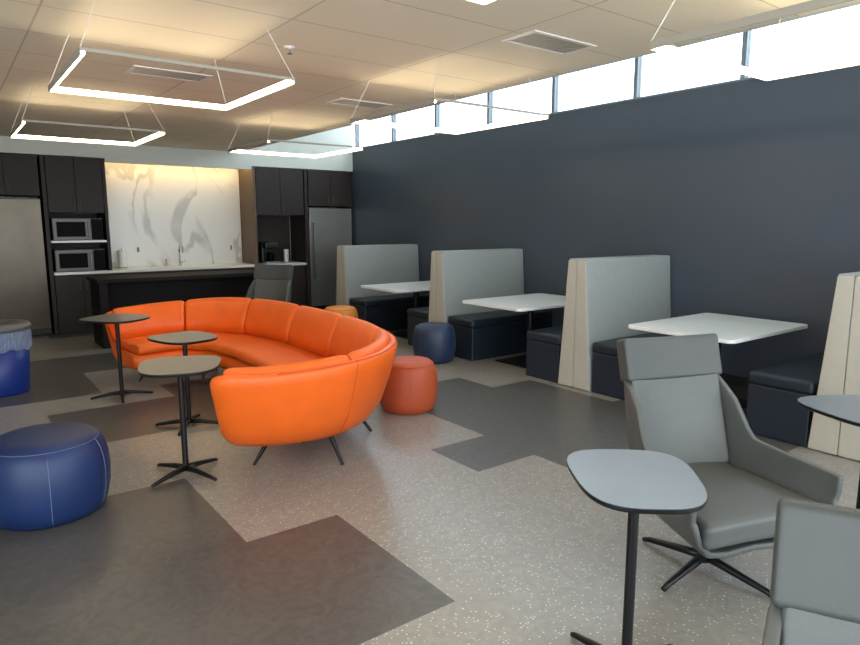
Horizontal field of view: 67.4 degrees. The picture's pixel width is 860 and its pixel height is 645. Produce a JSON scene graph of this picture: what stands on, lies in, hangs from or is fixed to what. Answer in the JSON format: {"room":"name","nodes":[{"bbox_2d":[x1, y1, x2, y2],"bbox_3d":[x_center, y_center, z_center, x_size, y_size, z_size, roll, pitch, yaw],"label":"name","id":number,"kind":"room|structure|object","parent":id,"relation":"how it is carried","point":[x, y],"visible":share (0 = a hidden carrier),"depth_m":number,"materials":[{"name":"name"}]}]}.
{"room":"office break room","nodes":[
{"label":"office break room","id":0,"kind":"room"},
{"bbox_2d":[0,173,336,262],"bbox_3d":[-5.604,-2.084,10.229,9.600,4.300,0.200,-7,11,-36],"label":"wall","id":1,"kind":"structure","parent":0,"point":[238,173],"depth_m":10.28,"materials":[{"name":"white paint"}]},
{"bbox_2d":[0,153,39,196],"bbox_3d":[-6.146,-2.110,9.248,0.850,0.570,0.680,-7,11,-36],"label":"upper cabinet","id":2,"kind":"object","parent":1,"relation":"attached to","point":[18,172],"visible":1,"depth_m":9.12,"materials":[{"name":"laminate"}]},
{"bbox_2d":[48,213,96,217],"bbox_3d":[-5.638,-1.509,10.142,0.744,0.400,0.024,-7,11,-36],"label":"panel","id":3,"kind":"object","parent":1,"relation":"attached to","point":[50,215],"visible":0.21,"depth_m":10.12,"materials":[{"name":"laminate"}]},
{"bbox_2d":[43,156,103,213],"bbox_3d":[-5.440,-2.072,9.792,0.740,0.810,0.680,-7,11,-36],"label":"upper cabinet","id":4,"kind":"object","parent":1,"relation":"attached to","point":[73,184],"visible":0.98,"depth_m":9.53,"materials":[{"name":"laminate"}]},
{"bbox_2d":[51,242,98,248],"bbox_3d":[-5.638,-1.062,10.211,0.744,0.425,0.024,-7,11,-36],"label":"panel","id":5,"kind":"object","parent":1,"relation":"attached to","point":[85,244],"visible":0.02,"depth_m":10.19,"materials":[{"name":"laminate"}]},
{"bbox_2d":[51,240,106,242],"bbox_3d":[-5.449,-1.253,9.927,0.744,0.030,0.655,-7,11,-36],"label":"shelf","id":6,"kind":"object","parent":1,"relation":"attached to","point":[68,241],"visible":0.71,"depth_m":9.69,"materials":[{"name":"white stone"}]},
{"bbox_2d":[49,218,103,240],"bbox_3d":[-5.386,-1.421,9.821,0.680,0.330,0.488,-7,11,-36],"label":"microwave","id":7,"kind":"object","parent":6,"relation":"on","point":[61,229],"visible":0.94,"depth_m":9.64,"materials":[{"name":"metal"}]},
{"bbox_2d":[105,162,241,267],"bbox_3d":[-4.377,-1.827,11.055,2.305,1.689,0.025,-7,11,-36],"label":"backsplash","id":8,"kind":"structure","parent":1,"relation":"attached to","point":[157,209],"depth_m":11.02,"materials":[{"name":"stone"}]},
{"bbox_2d":[135,246,140,252],"bbox_3d":[-4.867,-1.214,10.752,0.080,0.120,0.009,-7,11,-36],"label":"electrical outlet","id":9,"kind":"object","parent":8,"relation":"attached to","point":[137,248],"visible":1,"depth_m":10.75,"materials":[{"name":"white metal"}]},
{"bbox_2d":[257,216,290,260],"bbox_3d":[-3.049,-1.572,12.107,0.900,0.855,0.024,-7,11,-36],"label":"panel","id":10,"kind":"object","parent":1,"relation":"attached to","point":[269,228],"visible":0.5,"depth_m":12.19,"materials":[{"name":"laminate"}]},
{"bbox_2d":[255,167,303,215],"bbox_3d":[-2.852,-2.365,11.720,0.900,0.820,0.680,-7,11,-36],"label":"upper cabinet","id":11,"kind":"object","parent":1,"relation":"attached to","point":[279,191],"visible":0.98,"depth_m":11.46,"materials":[{"name":"laminate"}]},
{"bbox_2d":[307,170,351,206],"bbox_3d":[-2.050,-2.541,12.305,0.910,0.650,0.680,-7,11,-36],"label":"upper cabinet","id":12,"kind":"object","parent":1,"relation":"attached to","point":[324,188],"visible":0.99,"depth_m":12.05,"materials":[{"name":"laminate"}]},
{"bbox_2d":[0,125,352,171],"bbox_3d":[-5.425,-3.317,9.630,9.400,1.680,0.659,-7,11,-36],"label":"wall","id":13,"kind":"structure","parent":0,"point":[343,135],"depth_m":10.76,"materials":[{"name":"white paint"}]},
{"bbox_2d":[104,158,251,169],"bbox_3d":[-4.005,-2.562,10.443,2.305,0.059,0.050,-7,11,-36],"label":"trim","id":14,"kind":"structure","parent":13,"relation":"attached to","point":[110,160],"depth_m":10.35,"materials":[{"name":"white paint"}]},
{"bbox_2d":[0,309,859,644],"bbox_3d":[-1.080,0.982,4.459,9.400,0.001,15.100,-7,11,-36],"label":"floor","id":15,"kind":"structure","parent":0,"point":[464,520],"depth_m":3.47,"materials":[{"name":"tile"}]},
{"bbox_2d":[0,319,31,397],"bbox_3d":[-4.194,0.343,6.306,0.560,0.700,0.560,-7,11,-36],"label":"trash can","id":16,"kind":"object","parent":15,"relation":"on","point":[15,334],"visible":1,"depth_m":6.20,"materials":[{"name":"blue plastic"}]},
{"bbox_2d":[0,198,51,334],"bbox_3d":[-6.130,-0.807,9.427,0.850,1.980,0.704,-7,11,-36],"label":"refrigerator","id":17,"kind":"object","parent":15,"relation":"on","point":[24,294],"visible":0.87,"depth_m":9.27,"materials":[{"name":"silver metal"}]},
{"bbox_2d":[37,155,58,334],"bbox_3d":[-5.771,-1.147,9.698,0.050,2.610,0.655,-7,11,-36],"label":"cabinet end panel","id":18,"kind":"object","parent":15,"relation":"on","point":[40,163],"visible":0.74,"depth_m":9.48,"materials":[{"name":"laminate"}]},
{"bbox_2d":[0,422,110,530],"bbox_3d":[-2.208,0.858,3.719,0.660,0.469,0.664,4,10,27],"label":"pouf","id":19,"kind":"object","parent":15,"relation":"on","point":[55,474],"visible":1,"depth_m":3.50,"materials":[{"name":"blue leather"}]},
{"bbox_2d":[54,273,108,333],"bbox_3d":[-5.440,-0.328,10.061,0.740,0.880,0.680,-7,11,-36],"label":"base cabinet","id":20,"kind":"object","parent":15,"relation":"on","point":[72,292],"visible":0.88,"depth_m":9.72,"materials":[{"name":"laminate"}]},
{"bbox_2d":[53,261,306,274],"bbox_3d":[-4.110,-0.940,10.978,4.074,0.040,0.685,-7,11,-36],"label":"countertop","id":21,"kind":"structure","parent":20,"relation":"on","point":[226,265],"depth_m":10.63,"materials":[{"name":"white stone"}]},
{"bbox_2d":[51,248,105,271],"bbox_3d":[-5.386,-0.961,9.892,0.680,0.330,0.488,-7,11,-36],"label":"microwave","id":22,"kind":"object","parent":21,"relation":"on","point":[78,259],"visible":0.94,"depth_m":9.71,"materials":[{"name":"metal"}]},
{"bbox_2d":[97,158,112,269],"bbox_3d":[-5.130,-1.678,10.105,0.045,1.685,0.655,-7,11,-36],"label":"cabinet end panel","id":23,"kind":"object","parent":21,"relation":"on","point":[104,245],"visible":0.56,"depth_m":9.90,"materials":[{"name":"laminate"}]},
{"bbox_2d":[117,248,127,267],"bbox_3d":[-5.016,-1.055,10.507,0.140,0.330,0.140,-7,11,-36],"label":"paper towel dispenser","id":24,"kind":"object","parent":21,"relation":"on","point":[122,263],"visible":1,"depth_m":10.47,"materials":[{"name":"paper"}]},
{"bbox_2d":[178,244,184,265],"bbox_3d":[-4.212,-1.153,10.998,0.120,0.374,0.220,-7,11,-36],"label":"faucet","id":25,"kind":"object","parent":21,"relation":"on","point":[180,262],"visible":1,"depth_m":11.03,"materials":[{"name":"silver metal"}]},
{"bbox_2d":[238,167,258,263],"bbox_3d":[-3.241,-1.897,11.511,0.045,1.680,0.655,-7,11,-36],"label":"cabinet end panel","id":26,"kind":"object","parent":21,"relation":"on","point":[247,188],"visible":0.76,"depth_m":11.45,"materials":[{"name":"brown wood"}]},
{"bbox_2d":[258,242,278,263],"bbox_3d":[-2.962,-1.284,11.816,0.260,0.380,0.390,-7,11,-36],"label":"coffee maker","id":27,"kind":"object","parent":21,"relation":"on","point":[266,250],"visible":0.97,"depth_m":11.73,"materials":[{"name":"black plastic"}]},
{"bbox_2d":[263,261,278,263],"bbox_3d":[-2.899,-1.098,11.760,0.250,0.030,0.180,-7,11,-36],"label":"drip tray","id":28,"kind":"object","parent":27,"relation":"on","point":[267,262],"depth_m":11.72,"materials":[{"name":"metal"}]},
{"bbox_2d":[284,249,288,261],"bbox_3d":[-2.675,-1.242,12.009,0.090,0.240,0.090,-7,11,-36],"label":"cup stack","id":29,"kind":"object","parent":21,"relation":"on","point":[286,251],"visible":1,"depth_m":11.98,"materials":[{"name":"white paper"}]},
{"bbox_2d":[79,313,152,402],"bbox_3d":[-2.954,0.332,6.136,0.560,0.767,0.511,3,9,18],"label":"side table","id":30,"kind":"object","parent":15,"relation":"on","point":[117,318],"visible":1,"depth_m":6.10,"materials":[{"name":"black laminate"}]},
{"bbox_2d":[109,271,161,274],"bbox_3d":[-4.831,-0.398,10.515,0.765,0.880,0.680,-7,11,-36],"label":"base cabinet","id":31,"kind":"object","parent":15,"relation":"on","point":[150,272],"visible":0.14,"depth_m":10.19,"materials":[{"name":"laminate"}]},
{"bbox_2d":[87,269,253,348],"bbox_3d":[-3.513,-0.257,9.470,2.560,0.920,0.720,-7,11,-36],"label":"kitchen island","id":32,"kind":"object","parent":15,"relation":"on","point":[109,292],"visible":0.46,"depth_m":9.12,"materials":[{"name":"black laminate"}]},
{"bbox_2d":[137,355,220,487],"bbox_3d":[-1.621,0.638,4.234,0.511,0.742,0.560,-3,9,-17],"label":"side table","id":33,"kind":"object","parent":15,"relation":"on","point":[179,367],"visible":1,"depth_m":4.20,"materials":[{"name":"beige laminate"}]},
{"bbox_2d":[147,331,217,435],"bbox_3d":[-1.980,0.481,5.254,0.520,0.742,0.470,8,12,41],"label":"side table","id":34,"kind":"object","parent":15,"relation":"on","point":[184,338],"visible":0.97,"depth_m":5.24,"materials":[{"name":"beige laminate"}]},
{"bbox_2d":[162,269,208,272],"bbox_3d":[-4.216,-0.469,10.973,0.765,0.880,0.680,-7,11,-36],"label":"base cabinet","id":35,"kind":"object","parent":15,"relation":"on","point":[197,270],"visible":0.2,"depth_m":10.65,"materials":[{"name":"laminate"}]},
{"bbox_2d":[209,267,252,270],"bbox_3d":[-3.601,-0.539,11.431,0.765,0.880,0.680,-7,11,-36],"label":"base cabinet","id":36,"kind":"object","parent":15,"relation":"on","point":[244,267],"visible":0.18,"depth_m":11.10,"materials":[{"name":"laminate"}]},
{"bbox_2d":[105,297,396,464],"bbox_3d":[-1.669,0.349,5.847,1.738,0.839,4.043,-7,11,-36],"label":"sofa","id":37,"kind":"object","parent":15,"relation":"on","point":[294,373],"visible":0.94,"depth_m":4.83,"materials":[{"name":"orange leather"}]},
{"bbox_2d":[112,300,185,337],"bbox_3d":[-3.046,-0.039,7.047,0.763,0.348,0.272,-7,11,-36],"label":"cushion","id":38,"kind":"object","parent":37,"relation":"on","point":[170,316],"depth_m":7.04,"materials":[{"name":"orange leather"}]},
{"bbox_2d":[185,297,251,333],"bbox_3d":[-2.366,-0.085,7.213,0.816,0.389,0.258,2,9,10],"label":"cushion","id":39,"kind":"object","parent":37,"relation":"on","point":[219,315],"depth_m":7.17,"materials":[{"name":"orange leather"}]},
{"bbox_2d":[114,332,326,366],"bbox_3d":[-1.705,0.362,5.826,1.420,0.108,3.682,-7,11,-36],"label":"seat cushion","id":40,"kind":"object","parent":37,"relation":"on","point":[246,349],"depth_m":6.45,"materials":[{"name":"orange leather"}]},
{"bbox_2d":[244,299,298,342],"bbox_3d":[-1.674,-0.029,6.835,0.862,0.393,0.231,8,12,42],"label":"cushion","id":41,"kind":"object","parent":37,"relation":"on","point":[265,320],"depth_m":6.78,"materials":[{"name":"orange leather"}]},
{"bbox_2d":[223,355,349,374],"bbox_3d":[-0.916,0.402,4.176,0.803,0.352,0.273,-3,9,-18],"label":"cushion","id":42,"kind":"object","parent":37,"relation":"on","point":[299,368],"depth_m":4.03,"materials":[{"name":"orange leather"}]},
{"bbox_2d":[287,305,341,356],"bbox_3d":[-1.109,0.072,6.183,0.221,0.393,0.883,-7,11,-36],"label":"cushion","id":43,"kind":"object","parent":37,"relation":"on","point":[310,330],"depth_m":6.11,"materials":[{"name":"orange leather"}]},
{"bbox_2d":[328,316,381,356],"bbox_3d":[-0.631,0.183,5.461,0.230,0.393,0.866,-5,10,-28],"label":"cushion","id":44,"kind":"object","parent":37,"relation":"on","point":[348,334],"depth_m":5.49,"materials":[{"name":"orange leather"}]},
{"bbox_2d":[346,330,389,359],"bbox_3d":[-0.452,0.302,4.695,0.289,0.391,0.838,1,9,9],"label":"cushion","id":45,"kind":"object","parent":37,"relation":"on","point":[377,347],"depth_m":4.48,"materials":[{"name":"orange leather"}]},
{"bbox_2d":[245,264,293,302],"bbox_3d":[-2.244,-0.226,8.729,0.790,1.083,0.815,2,9,13],"label":"lounge chair","id":46,"kind":"object","parent":15,"relation":"on","point":[270,282],"visible":0.41,"depth_m":8.93,"materials":[{"name":"grey leather"}]},
{"bbox_2d":[253,265,306,305],"bbox_3d":[-2.892,-0.621,11.959,1.000,0.880,0.680,-7,11,-36],"label":"base cabinet","id":47,"kind":"object","parent":15,"relation":"on","point":[298,287],"visible":0.13,"depth_m":11.91,"materials":[{"name":"laminate"}]},
{"bbox_2d":[290,169,310,306],"bbox_3d":[-2.460,-1.528,12.164,0.060,2.610,0.655,-7,11,-36],"label":"cabinet end panel","id":48,"kind":"object","parent":15,"relation":"on","point":[299,233],"visible":0.34,"depth_m":12.02,"materials":[{"name":"laminate"}]},
{"bbox_2d":[308,208,351,308],"bbox_3d":[-2.037,-1.242,12.480,0.900,1.910,0.704,-7,11,-36],"label":"refrigerator","id":49,"kind":"object","parent":15,"relation":"on","point":[328,228],"visible":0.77,"depth_m":12.17,"materials":[{"name":"silver metal"}]},
{"bbox_2d":[324,305,357,318],"bbox_3d":[-1.295,-0.008,9.337,0.524,0.469,0.520,-7,11,-36],"label":"pouf","id":50,"kind":"object","parent":15,"relation":"on","point":[344,310],"visible":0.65,"depth_m":9.16,"materials":[{"name":"orange leather"}]},
{"bbox_2d":[336,244,429,330],"bbox_3d":[-0.687,-0.590,10.380,1.418,1.300,0.896,-7,11,-36],"label":"bench","id":51,"kind":"object","parent":15,"relation":"on","point":[357,265],"visible":0.74,"depth_m":10.17,"materials":[{"name":"grey fabric"}]},
{"bbox_2d":[349,292,429,306],"bbox_3d":[-0.559,-0.368,10.255,1.403,0.100,0.490,-7,11,-36],"label":"seat cushion","id":52,"kind":"object","parent":51,"relation":"on","point":[378,299],"depth_m":10.07,"materials":[{"name":"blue leather"}]},
{"bbox_2d":[361,281,429,338],"bbox_3d":[-0.206,-0.185,9.595,1.360,0.740,1.000,-7,11,-36],"label":"table","id":53,"kind":"object","parent":15,"relation":"on","point":[404,287],"visible":0.57,"depth_m":9.41,"materials":[{"name":"white laminate"}]},
{"bbox_2d":[380,355,437,414],"bbox_3d":[-0.201,0.545,5.784,0.544,0.459,0.540,-7,11,-36],"label":"pouf","id":54,"kind":"object","parent":15,"relation":"on","point":[412,384],"visible":0.81,"depth_m":5.57,"materials":[{"name":"orange leather"}]},
{"bbox_2d":[413,322,455,363],"bbox_3d":[0.051,0.234,7.803,0.520,0.459,0.524,8,12,41],"label":"pouf","id":55,"kind":"object","parent":15,"relation":"on","point":[436,341],"visible":0.92,"depth_m":7.60,"materials":[{"name":"blue leather"}]},
{"bbox_2d":[407,248,551,360],"bbox_3d":[0.648,-0.319,8.629,1.418,1.300,1.380,-7,11,-36],"label":"bench","id":56,"kind":"object","parent":15,"relation":"on","point":[481,332],"visible":0.72,"depth_m":8.22,"materials":[{"name":"grey leather"}]},
{"bbox_2d":[407,307,428,318],"bbox_3d":[0.386,-0.177,9.015,1.403,0.100,0.490,-7,11,-36],"label":"seat cushion","id":57,"kind":"object","parent":56,"relation":"on","point":[422,312],"depth_m":8.64,"materials":[{"name":"blue leather"}]},
{"bbox_2d":[448,310,551,327],"bbox_3d":[0.921,-0.068,8.313,1.403,0.100,0.490,-7,11,-36],"label":"seat cushion","id":58,"kind":"object","parent":56,"relation":"on","point":[466,318],"depth_m":8.11,"materials":[{"name":"blue leather"}]},
{"bbox_2d":[462,293,565,367],"bbox_3d":[1.203,0.100,7.749,1.360,0.740,1.000,-7,11,-36],"label":"table","id":59,"kind":"object","parent":15,"relation":"on","point":[529,303],"visible":0.67,"depth_m":7.64,"materials":[{"name":"white laminate"}]},
{"bbox_2d":[526,255,672,399],"bbox_3d":[2.008,-0.044,6.845,1.418,1.300,1.380,-7,11,-36],"label":"bench","id":60,"kind":"object","parent":15,"relation":"on","point":[605,295],"visible":0.69,"depth_m":6.52,"materials":[{"name":"grey fabric"}]},
{"bbox_2d":[527,326,562,344],"bbox_3d":[1.746,0.099,7.231,1.403,0.100,0.490,-7,11,-36],"label":"seat cushion","id":61,"kind":"object","parent":60,"relation":"on","point":[551,335],"depth_m":6.85,"materials":[{"name":"blue leather"}]},
{"bbox_2d":[592,332,672,356],"bbox_3d":[2.282,0.207,6.529,1.403,0.100,0.490,-7,11,-36],"label":"seat cushion","id":62,"kind":"object","parent":60,"relation":"on","point":[603,346],"depth_m":6.36,"materials":[{"name":"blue leather"}]},
{"bbox_2d":[566,449,707,644],"bbox_3d":[0.720,0.918,2.319,0.447,0.772,0.540,0,9,3],"label":"side table","id":63,"kind":"object","parent":15,"relation":"on","point":[632,482],"visible":1,"depth_m":2.26,"materials":[{"name":"grey laminate"}]},
{"bbox_2d":[628,313,807,408],"bbox_3d":[2.611,0.385,5.902,1.360,0.740,1.000,-7,11,-36],"label":"table","id":64,"kind":"object","parent":15,"relation":"on","point":[729,329],"visible":0.66,"depth_m":5.74,"materials":[{"name":"white laminate"}]},
{"bbox_2d":[616,333,842,597],"bbox_3d":[1.313,0.648,3.060,0.790,1.083,0.815,-3,9,-17],"label":"lounge chair","id":65,"kind":"object","parent":15,"relation":"on","point":[678,403],"visible":0.76,"depth_m":3.17,"materials":[{"name":"grey leather"}]},
{"bbox_2d":[686,462,815,549],"bbox_3d":[1.345,0.811,2.981,0.653,0.136,0.600,-3,9,-17],"label":"seat cushion","id":66,"kind":"object","parent":65,"relation":"on","point":[743,497],"depth_m":2.84,"materials":[{"name":"grey leather"}]},
{"bbox_2d":[746,272,859,460],"bbox_3d":[3.325,0.222,5.118,1.418,1.300,0.896,-7,11,-36],"label":"bench","id":67,"kind":"object","parent":15,"relation":"on","point":[773,409],"visible":0.96,"depth_m":4.69,"materials":[{"name":"blue leather"}]},
{"bbox_2d":[748,351,823,394],"bbox_3d":[3.208,0.395,5.314,1.403,0.100,0.490,-7,11,-36],"label":"seat cushion","id":68,"kind":"object","parent":67,"relation":"on","point":[799,376],"depth_m":4.99,"materials":[{"name":"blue leather"}]},
{"bbox_2d":[761,497,859,644],"bbox_3d":[0.823,0.963,1.019,0.790,1.083,0.815,5,10,28],"label":"lounge chair","id":69,"kind":"object","parent":15,"relation":"on","point":[815,585],"visible":1,"depth_m":1.29,"materials":[{"name":"grey leather"}]},
{"bbox_2d":[797,394,859,508],"bbox_3d":[2.157,0.796,3.212,0.511,0.742,0.580,-1,9,-8],"label":"side table","id":70,"kind":"object","parent":15,"relation":"on","point":[845,408],"visible":0.56,"depth_m":3.22,"materials":[{"name":"grey laminate"}]},
{"bbox_2d":[0,0,859,150],"bbox_3d":[-1.792,-1.710,3.083,7.120,0.060,14.440,-7,11,-36],"label":"ceiling","id":71,"kind":"structure","parent":0,"point":[341,46],"depth_m":4.50,"materials":[{"name":"tile"}]},
{"bbox_2d":[9,87,164,145],"bbox_3d":[-3.382,-2.003,6.318,1.180,0.349,1.188,-7,11,-36],"label":"pendant light","id":72,"kind":"object","parent":71,"relation":"hanging from","point":[22,121],"visible":0.94,"depth_m":6.50,"materials":[{"name":"white metal"}]},
{"bbox_2d":[12,121,163,144],"bbox_3d":[-3.384,-1.852,6.343,1.168,0.026,1.170,-7,11,-36],"label":"diffuser","id":73,"kind":"object","parent":72,"relation":"attached to","point":[159,133],"depth_m":6.54,"materials":[{"name":"white plastic"}]},
{"bbox_2d":[125,65,212,82],"bbox_3d":[-2.104,-2.003,5.207,0.600,0.008,0.300,-7,11,-36],"label":"ceiling vent","id":74,"kind":"object","parent":71,"relation":"in","point":[135,69],"visible":1,"depth_m":5.20,"materials":[{"name":"white metal"}]},
{"bbox_2d":[48,0,294,110],"bbox_3d":[-1.655,-1.654,4.052,1.180,0.349,1.188,-7,11,-36],"label":"pendant light","id":75,"kind":"object","parent":71,"relation":"hanging from","point":[53,87],"visible":1,"depth_m":4.16,"materials":[{"name":"beige"}]},
{"bbox_2d":[51,51,293,109],"bbox_3d":[-1.657,-1.502,4.078,1.168,0.026,1.170,-7,11,-36],"label":"diffuser","id":76,"kind":"object","parent":75,"relation":"attached to","point":[74,59],"depth_m":4.22,"materials":[{"name":"white plastic"}]},
{"bbox_2d":[284,45,294,54],"bbox_3d":[-0.961,-1.863,4.415,0.080,0.045,0.080,-7,11,-36],"label":"sprinkler","id":77,"kind":"object","parent":71,"relation":"attached to","point":[289,47],"visible":1,"depth_m":4.40,"materials":[{"name":"white metal"}]},
{"bbox_2d":[228,116,362,157],"bbox_3d":[-1.609,-2.207,7.638,1.180,0.349,1.188,-7,11,-36],"label":"pendant light","id":78,"kind":"object","parent":71,"relation":"hanging from","point":[353,148],"visible":1,"depth_m":7.78,"materials":[{"name":"white metal"}]},
{"bbox_2d":[232,141,361,157],"bbox_3d":[-1.611,-2.055,7.664,1.168,0.026,1.170,-7,11,-36],"label":"diffuser","id":79,"kind":"object","parent":78,"relation":"attached to","point":[353,148],"depth_m":7.86,"materials":[{"name":"white plastic"}]},
{"bbox_2d":[326,98,392,108],"bbox_3d":[-0.707,-2.202,6.495,0.600,0.008,0.300,-7,11,-36],"label":"ceiling vent","id":80,"kind":"object","parent":71,"relation":"in","point":[340,101],"visible":1,"depth_m":6.47,"materials":[{"name":"white metal"}]},
{"bbox_2d":[350,62,548,134],"bbox_3d":[0.146,-1.857,5.369,1.180,0.349,1.188,-7,11,-36],"label":"pendant light","id":81,"kind":"object","parent":71,"relation":"hanging from","point":[362,120],"visible":1,"depth_m":5.44,"materials":[{"name":"white metal"}]},
{"bbox_2d":[354,100,547,133],"bbox_3d":[0.144,-1.705,5.395,1.168,0.026,1.170,-7,11,-36],"label":"diffuser","id":82,"kind":"object","parent":81,"relation":"attached to","point":[362,120],"depth_m":5.46,"materials":[{"name":"white plastic"}]},
{"bbox_2d":[465,0,497,5],"bbox_3d":[0.100,-1.288,1.684,1.180,0.349,1.188,-7,11,-36],"label":"pendant light","id":83,"kind":"object","parent":71,"relation":"hanging from","point":[480,2],"visible":1,"depth_m":2.50,"materials":[{"name":"white metal"}]},
{"bbox_2d":[502,30,596,55],"bbox_3d":[0.804,-1.866,4.316,0.600,0.008,0.300,-7,11,-36],"label":"ceiling vent","id":84,"kind":"object","parent":71,"relation":"in","point":[535,39],"visible":1,"depth_m":4.30,"materials":[{"name":"white metal"}]},
{"bbox_2d":[649,0,859,80],"bbox_3d":[1.905,-1.496,3.029,1.180,0.349,1.188,-7,11,-36],"label":"pendant light","id":85,"kind":"object","parent":71,"relation":"hanging from","point":[664,45],"visible":1,"depth_m":3.19,"materials":[{"name":"white metal"}]},
{"bbox_2d":[656,46,859,78],"bbox_3d":[1.903,-1.344,3.054,1.168,0.026,1.170,-7,11,-36],"label":"diffuser","id":86,"kind":"object","parent":85,"relation":"attached to","point":[674,51],"depth_m":3.56,"materials":[{"name":"white plastic"}]},
{"bbox_2d":[245,2,859,149],"bbox_3d":[1.072,-2.780,5.101,0.050,1.560,14.440,-7,11,-36],"label":"wall","id":87,"kind":"structure","parent":0,"point":[858,3],"depth_m":4.75,"materials":[{"name":"white paint"}]},
{"bbox_2d":[337,65,859,377],"bbox_3d":[2.754,-0.956,7.083,0.200,3.030,15.100,-7,11,-36],"label":"wall","id":88,"kind":"structure","parent":0,"point":[750,189],"depth_m":6.95,"materials":[{"name":"paint"}]},
{"bbox_2d":[355,124,359,146],"bbox_3d":[-1.379,-3.864,12.185,0.080,1.138,0.048,-7,11,-36],"label":"trim","id":89,"kind":"structure","parent":88,"relation":"attached to","point":[357,126],"depth_m":12.21,"materials":[{"name":"grey metal"}]},
{"bbox_2d":[391,115,396,141],"bbox_3d":[-0.631,-3.713,11.204,0.080,1.138,0.048,-7,11,-36],"label":"trim","id":90,"kind":"structure","parent":88,"relation":"attached to","point":[393,117],"depth_m":11.24,"materials":[{"name":"grey metal"}]},
{"bbox_2d":[434,104,439,133],"bbox_3d":[0.117,-3.561,10.222,0.080,1.138,0.048,-7,11,-36],"label":"trim","id":91,"kind":"structure","parent":88,"relation":"attached to","point":[436,107],"depth_m":10.25,"materials":[{"name":"grey metal"}]},
{"bbox_2d":[487,92,492,123],"bbox_3d":[0.865,-3.410,9.241,0.080,1.138,0.048,-7,11,-36],"label":"trim","id":92,"kind":"structure","parent":88,"relation":"attached to","point":[490,94],"depth_m":9.27,"materials":[{"name":"grey metal"}]},
{"bbox_2d":[551,76,558,112],"bbox_3d":[1.613,-3.259,8.260,0.080,1.138,0.048,-7,11,-36],"label":"trim","id":93,"kind":"structure","parent":88,"relation":"attached to","point":[555,80],"depth_m":8.29,"materials":[{"name":"grey metal"}]},
{"bbox_2d":[363,77,755,147],"bbox_3d":[2.949,-2.415,6.589,0.208,0.020,14.440,-7,11,-36],"label":"trim","id":94,"kind":"structure","parent":88,"relation":"on","point":[748,78],"depth_m":7.31,"materials":[{"name":"grey"}]},
{"bbox_2d":[633,56,642,97],"bbox_3d":[2.361,-3.107,7.279,0.080,1.138,0.048,-7,11,-36],"label":"trim","id":95,"kind":"structure","parent":88,"relation":"attached to","point":[638,61],"depth_m":7.31,"materials":[{"name":"grey metal"}]},
{"bbox_2d":[720,373,749,387],"bbox_3d":[2.866,0.542,6.982,0.015,0.100,14.440,-7,11,-36],"label":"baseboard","id":96,"kind":"structure","parent":88,"relation":"attached to","point":[729,379],"depth_m":6.62,"materials":[{"name":"black rubber"}]},
{"bbox_2d":[740,30,751,78],"bbox_3d":[3.109,-2.956,6.298,0.080,1.138,0.048,-7,11,-36],"label":"trim","id":97,"kind":"structure","parent":88,"relation":"attached to","point":[747,36],"depth_m":6.32,"materials":[{"name":"grey metal"}]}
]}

